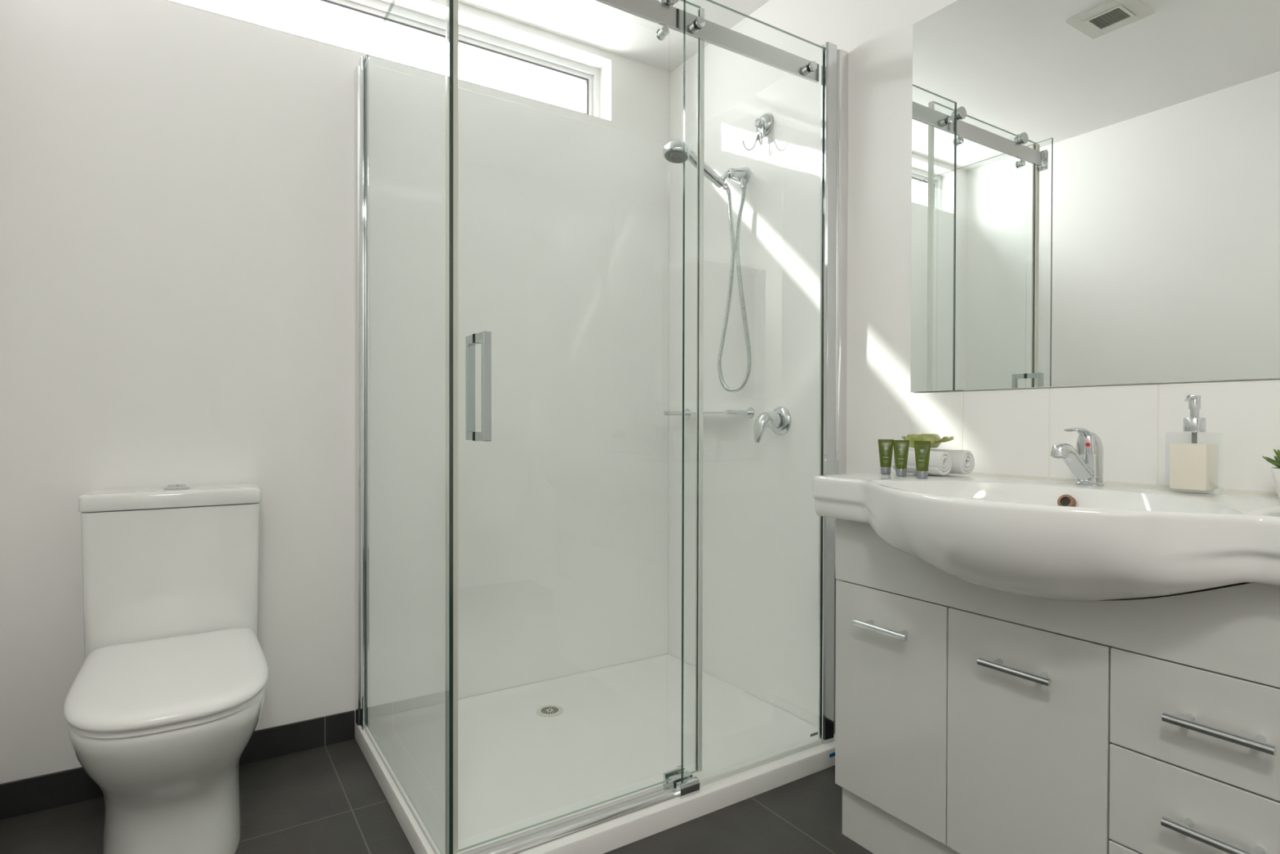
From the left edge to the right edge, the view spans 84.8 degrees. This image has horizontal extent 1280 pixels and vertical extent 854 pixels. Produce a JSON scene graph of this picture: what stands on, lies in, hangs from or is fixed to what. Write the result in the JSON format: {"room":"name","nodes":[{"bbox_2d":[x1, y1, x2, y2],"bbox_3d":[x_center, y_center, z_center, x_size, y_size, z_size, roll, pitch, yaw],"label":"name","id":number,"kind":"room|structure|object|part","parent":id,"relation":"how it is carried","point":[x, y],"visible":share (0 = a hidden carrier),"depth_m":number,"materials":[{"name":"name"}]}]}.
{"room":"bathroom","nodes":[
{"label":"bathroom","id":0,"kind":"room"},
{"bbox_2d":[0,0,670,783],"bbox_3d":[-0.783,-0.228,2.332,2.260,2.400,0.130,0,1,-33],"label":"wall","id":1,"kind":"structure","parent":0,"point":[177,292],"depth_m":1.94,"materials":[{"name":"white paint"}]},
{"bbox_2d":[0,710,355,819],"bbox_3d":[-1.253,0.931,1.958,0.858,0.088,0.009,0,1,-33],"label":"baseboard","id":2,"kind":"structure","parent":1,"relation":"attached to","point":[47,791],"depth_m":1.84,"materials":[{"name":"tile"}]},
{"bbox_2d":[167,0,599,117],"bbox_3d":[-0.872,-1.284,2.313,1.675,0.231,0.043,0,1,-33],"label":"window","id":3,"kind":"structure","parent":1,"relation":"in","point":[375,10],"depth_m":2.49,"materials":[{"name":"white"}]},
{"bbox_2d":[368,63,669,717],"bbox_3d":[-0.372,-0.110,2.518,1.162,2.060,0.004,0,1,-33],"label":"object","id":4,"kind":"object","parent":1,"relation":"attached to","point":[563,221],"visible":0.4,"depth_m":2.48,"materials":[{"name":"white plastic"}]},
{"bbox_2d":[0,738,873,853],"bbox_3d":[0.077,1.036,1.001,2.260,0.100,3.340,0,1,-33],"label":"floor","id":5,"kind":"structure","parent":0,"point":[326,799],"depth_m":1.74,"materials":[{"name":"tile"}]},
{"bbox_2d":[62,483,268,853],"bbox_3d":[-1.082,0.566,1.628,0.389,0.823,0.728,0,1,-33],"label":"toilet","id":6,"kind":"object","parent":5,"relation":"on","point":[162,708],"visible":1,"depth_m":1.60,"materials":[{"name":"white ceramic"}]},
{"bbox_3d":[-1.034,0.545,1.554,0.364,0.029,0.552,0,1,-33],"label":"lid","id":7,"kind":"part","parent":6,"relation":"part of","materials":[{"name":"white plastic"}]},
{"bbox_3d":[-1.084,0.775,1.633,0.355,0.404,0.707,0,1,-33],"label":"bowl","id":8,"kind":"part","parent":6,"relation":"part of","materials":[{"name":"white ceramic"}]},
{"bbox_3d":[-1.231,0.184,1.858,0.389,0.042,0.174,0,1,-33],"label":"cistern lid","id":9,"kind":"part","parent":6,"relation":"part of","materials":[{"name":"white ceramic"}]},
{"bbox_2d":[355,653,835,853],"bbox_3d":[-0.137,0.950,2.128,1.200,0.052,0.931,0,1,-33],"label":"shower tray","id":10,"kind":"object","parent":5,"relation":"on","point":[529,754],"visible":0.89,"depth_m":2.03,"materials":[{"name":"white plastic"}]},
{"bbox_2d":[354,0,848,853],"bbox_3d":[-0.139,-0.097,2.126,1.199,2.042,0.914,0,1,-33],"label":"frame","id":11,"kind":"object","parent":10,"relation":"on","point":[834,62],"visible":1,"depth_m":2.04,"materials":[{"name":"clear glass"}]},
{"bbox_3d":[-0.618,-0.097,1.794,0.008,2.024,0.855,0,1,-33],"label":"return panel","id":12,"kind":"part","parent":11,"relation":"part of","materials":[{"name":"clear glass"}]},
{"bbox_2d":[444,0,704,853],"bbox_3d":[-0.121,-0.094,1.663,0.680,2.008,0.113,0,1,-33],"label":"sliding shower door","id":13,"kind":"structure","parent":11,"relation":"hanging from","point":[484,338],"depth_m":1.50,"materials":[{"name":"clear glass"}]},
{"bbox_3d":[-0.350,-0.086,1.516,0.018,0.230,0.113,0,1,-33],"label":"door handle","id":14,"kind":"part","parent":13,"relation":"part of","materials":[{"name":"silver metal"}]},
{"bbox_3d":[0.058,-0.988,1.754,0.027,0.030,0.025,0,1,-33],"label":"anti jump knob","id":15,"kind":"part","parent":13,"relation":"part of","materials":[{"name":"silver metal"}]},
{"bbox_3d":[0.065,-1.031,1.755,1.082,0.052,0.010,0,1,-33],"label":"rail","id":16,"kind":"part","parent":11,"relation":"part of","materials":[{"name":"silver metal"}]},
{"bbox_2d":[662,139,751,391],"bbox_3d":[0.221,-0.540,2.410,0.298,0.839,0.155,0,0,-5],"label":"shower","id":17,"kind":"object","parent":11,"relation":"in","point":[673,150],"visible":0.98,"depth_m":2.40,"materials":[{"name":"silver metal"}]},
{"bbox_3d":[0.208,-0.894,2.401,0.178,0.131,0.037,0,1,-19],"label":"handle","id":18,"kind":"part","parent":17,"relation":"part of","materials":[{"name":"silver metal"}]},
{"bbox_3d":[0.334,-0.092,1.916,0.533,2.014,0.008,0,1,-33],"label":"panel","id":19,"kind":"part","parent":11,"relation":"part of","materials":[{"name":"clear glass"}]},
{"bbox_2d":[835,518,1279,853],"bbox_3d":[0.836,0.602,1.370,0.362,0.765,0.917,0,1,-33],"label":"vanity cabinet","id":20,"kind":"object","parent":5,"relation":"on","point":[971,718],"visible":0.91,"depth_m":1.26,"materials":[{"name":"white laminate"}]},
{"bbox_3d":[0.533,0.444,1.539,0.037,0.014,0.137,0,1,-33],"label":"handle","id":21,"kind":"part","parent":20,"relation":"part of","materials":[{"name":"silver metal"}]},
{"bbox_3d":[0.554,0.611,1.560,0.018,0.488,0.292,0,1,-33],"label":"door","id":22,"kind":"part","parent":20,"relation":"part of","materials":[{"name":"white laminate"}]},
{"bbox_3d":[0.693,0.449,1.291,0.037,0.014,0.132,0,1,-33],"label":"handle","id":23,"kind":"part","parent":20,"relation":"part of","materials":[{"name":"silver metal"}]},
{"bbox_3d":[0.714,0.614,1.310,0.018,0.488,0.296,0,1,-33],"label":"door","id":24,"kind":"part","parent":20,"relation":"part of","materials":[{"name":"white laminate"}]},
{"bbox_2d":[813,471,1279,600],"bbox_3d":[0.760,0.210,1.318,0.563,0.184,0.948,0,1,-33],"label":"washbasin","id":25,"kind":"object","parent":20,"relation":"in","point":[1051,539],"visible":0.99,"depth_m":1.11,"materials":[{"name":"white ceramic"}]},
{"bbox_2d":[878,439,893,474],"bbox_3d":[0.597,0.072,1.703,0.027,0.084,0.025,0,1,-23],"label":"toiletry tube","id":26,"kind":"object","parent":25,"relation":"on","point":[885,446],"visible":0.98,"depth_m":1.70,"materials":[{"name":"green plastic"}]},
{"bbox_2d":[893,440,909,475],"bbox_3d":[0.610,0.072,1.636,0.025,0.084,0.027,0,1,-26],"label":"toiletry tube","id":27,"kind":"object","parent":25,"relation":"on","point":[900,446],"visible":1,"depth_m":1.63,"materials":[{"name":"green plastic"}]},
{"bbox_2d":[892,449,951,475],"bbox_3d":[0.674,0.084,1.679,0.057,0.056,0.126,0,1,-33],"label":"rolled towel","id":28,"kind":"object","parent":25,"relation":"on","point":[940,462],"visible":0.57,"depth_m":1.63,"materials":[{"name":"white fabric"}]},
{"bbox_2d":[901,432,954,448],"bbox_3d":[0.696,0.033,1.694,0.067,0.036,0.110,0,1,-33],"label":"soap","id":29,"kind":"object","parent":28,"relation":"on","point":[935,439],"visible":0.85,"depth_m":1.68,"materials":[{"name":"green"}]},
{"bbox_2d":[914,440,930,478],"bbox_3d":[0.633,0.073,1.572,0.028,0.084,0.025,0,0,-6],"label":"toiletry tube","id":30,"kind":"object","parent":25,"relation":"on","point":[922,448],"visible":1,"depth_m":1.56,"materials":[{"name":"green plastic"}]},
{"bbox_2d":[929,448,974,474],"bbox_3d":[0.734,0.083,1.709,0.061,0.056,0.140,0,1,-33],"label":"rolled towel","id":31,"kind":"object","parent":25,"relation":"on","point":[962,460],"visible":0.44,"depth_m":1.65,"materials":[{"name":"white fabric"}]},
{"bbox_2d":[1050,426,1104,485],"bbox_3d":[0.866,0.059,1.391,0.159,0.117,0.051,0,1,-33],"label":"mixer","id":32,"kind":"object","parent":25,"relation":"on","point":[1086,462],"visible":1,"depth_m":1.40,"materials":[{"name":"silver metal"}]},
{"bbox_3d":[0.857,0.073,1.385,0.132,0.084,0.033,0,1,-33],"label":"spout","id":33,"kind":"part","parent":32,"relation":"part of","materials":[{"name":"silver metal"}]},
{"bbox_3d":[0.877,0.016,1.398,0.083,0.031,0.028,0,1,-33],"label":"lever","id":34,"kind":"part","parent":32,"relation":"part of","materials":[{"name":"silver metal"}]},
{"bbox_2d":[1164,394,1223,494],"bbox_3d":[0.999,0.030,1.265,0.071,0.177,0.066,0,1,-33],"label":"soap dispenser","id":35,"kind":"object","parent":25,"relation":"on","point":[1193,465],"visible":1,"depth_m":1.25,"materials":[{"name":"beige ceramic"}]},
{"bbox_2d":[1164,431,1223,494],"bbox_3d":[1.001,0.064,1.266,0.067,0.110,0.066,0,1,-33],"label":"bottle","id":36,"kind":"object","parent":35,"relation":"attached to","point":[1193,465],"depth_m":1.25,"materials":[{"name":"beige"}]},
{"bbox_2d":[1262,448,1279,497],"bbox_3d":[1.081,0.078,1.155,0.086,0.083,0.086,0,1,-33],"label":"potted succulent","id":37,"kind":"object","parent":25,"relation":"on","point":[1275,471],"visible":1,"depth_m":1.16,"materials":[{"name":"green plant"}]},
{"bbox_2d":[1270,466,1279,497],"bbox_3d":[1.082,0.094,1.155,0.066,0.051,0.066,0,1,-33],"label":"pot","id":38,"kind":"object","parent":37,"relation":"attached to","point":[1275,471],"depth_m":1.16,"materials":[{"name":"white ceramic"}]},
{"bbox_3d":[0.882,0.779,1.049,0.018,0.164,0.322,0,1,-33],"label":"drawer","id":39,"kind":"part","parent":20,"relation":"part of","materials":[{"name":"white laminate"}]},
{"bbox_3d":[0.883,0.614,1.048,0.018,0.160,0.322,0,1,-33],"label":"drawer","id":40,"kind":"part","parent":20,"relation":"part of","materials":[{"name":"white laminate"}]},
{"bbox_3d":[0.883,0.451,1.047,0.018,0.159,0.322,0,1,-33],"label":"drawer","id":41,"kind":"part","parent":20,"relation":"part of","materials":[{"name":"white laminate"}]},
{"bbox_3d":[0.857,0.612,1.038,0.037,0.014,0.133,0,1,-33],"label":"handle","id":42,"kind":"part","parent":20,"relation":"part of","materials":[{"name":"silver metal"}]},
{"bbox_3d":[0.857,0.450,1.037,0.037,0.014,0.133,0,1,-33],"label":"handle","id":43,"kind":"part","parent":20,"relation":"part of","materials":[{"name":"silver metal"}]},
{"bbox_2d":[457,0,769,71],"bbox_3d":[0.084,-1.464,0.980,2.260,0.100,3.340,0,1,-33],"label":"ceiling","id":44,"kind":"structure","parent":0,"point":[593,23],"depth_m":2.47,"materials":[{"name":"white paint"}]},
{"bbox_2d":[670,0,1279,599],"bbox_3d":[1.026,-0.216,1.516,0.100,2.400,3.200,0,1,-33],"label":"wall","id":45,"kind":"structure","parent":0,"point":[876,35],"depth_m":2.00,"materials":[{"name":"white paint"}]},
{"bbox_2d":[667,57,821,725],"bbox_3d":[0.303,-0.108,2.449,0.109,2.060,0.850,0,1,-33],"label":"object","id":46,"kind":"object","parent":45,"relation":"attached to","point":[760,637],"depth_m":2.40,"materials":[{"name":"white plastic"}]},
{"bbox_2d":[663,407,754,417],"bbox_3d":[0.238,-0.051,2.543,0.108,0.038,0.402,0,1,-33],"label":"shower shelf","id":47,"kind":"object","parent":46,"relation":"attached to","point":[749,411],"visible":1,"depth_m":2.42,"materials":[{"name":"silver metal"}]},
{"bbox_3d":[0.138,-0.052,2.694,0.103,0.017,0.017,0,1,-33],"label":"arm","id":48,"kind":"part","parent":47,"relation":"part of","materials":[{"name":"silver metal"}]},
{"bbox_3d":[0.233,-0.051,2.539,0.088,0.005,0.347,0,1,-33],"label":"shelf plate","id":49,"kind":"part","parent":47,"relation":"part of","materials":[{"name":"silver metal"}]},
{"bbox_3d":[0.335,-0.049,2.388,0.103,0.017,0.017,0,1,-33],"label":"arm","id":50,"kind":"part","parent":47,"relation":"part of","materials":[{"name":"silver metal"}]},
{"bbox_3d":[0.296,-0.867,2.422,0.044,0.038,0.020,0,0,14],"label":"clip arm","id":51,"kind":"part","parent":46,"relation":"part of","materials":[{"name":"silver metal"}]},
{"bbox_3d":[0.317,-0.866,2.420,0.105,0.080,0.088,0,1,-33],"label":"shower bracket","id":52,"kind":"part","parent":46,"relation":"part of","materials":[{"name":"silver metal"}]},
{"bbox_2d":[738,177,746,184],"bbox_3d":[0.350,-0.844,2.409,0.016,0.037,0.032,0,1,-33],"label":"outlet","id":53,"kind":"object","parent":46,"relation":"attached to","point":[742,180],"depth_m":2.40,"materials":[{"name":"silver metal"}]},
{"bbox_2d":[742,113,772,150],"bbox_3d":[0.394,-0.991,2.336,0.067,0.127,0.084,0,1,-33],"label":"hook","id":54,"kind":"object","parent":46,"relation":"attached to","point":[763,124],"visible":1,"depth_m":2.33,"materials":[{"name":"silver metal"}]},
{"bbox_3d":[0.398,-1.014,2.338,0.019,0.029,0.029,0,1,-33],"label":"knob","id":55,"kind":"part","parent":54,"relation":"part of","materials":[{"name":"silver metal"}]},
{"bbox_3d":[0.401,-0.983,2.341,0.004,0.047,0.032,0,1,-33],"label":"hook plate","id":56,"kind":"part","parent":54,"relation":"part of","materials":[{"name":"silver metal"}]},
{"bbox_2d":[753,406,791,442],"bbox_3d":[0.417,-0.008,2.268,0.105,0.119,0.095,0,1,-33],"label":"shower mixer","id":57,"kind":"object","parent":46,"relation":"attached to","point":[779,420],"visible":1,"depth_m":2.25,"materials":[{"name":"silver metal"}]},
{"bbox_3d":[0.401,-0.001,2.258,0.067,0.104,0.061,0,1,-33],"label":"lever","id":58,"kind":"part","parent":57,"relation":"part of","materials":[{"name":"silver metal"}]},
{"bbox_3d":[0.455,-0.020,2.292,0.016,0.095,0.095,0,1,-33],"label":"wall plate","id":59,"kind":"part","parent":57,"relation":"part of","materials":[{"name":"silver metal"}]},
{"bbox_2d":[909,379,1279,493],"bbox_3d":[0.996,0.016,1.466,0.008,0.203,0.994,0,1,-33],"label":"backsplash","id":60,"kind":"structure","parent":45,"relation":"attached to","point":[1010,432],"depth_m":1.46,"materials":[{"name":"white tile"}]},
{"bbox_2d":[910,0,1279,392],"bbox_3d":[0.998,-0.578,1.456,0.012,0.980,0.994,0,1,-33],"label":"wall mirror","id":61,"kind":"object","parent":45,"relation":"attached to","point":[1095,184],"visible":1,"depth_m":1.49,"materials":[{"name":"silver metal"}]}
]}

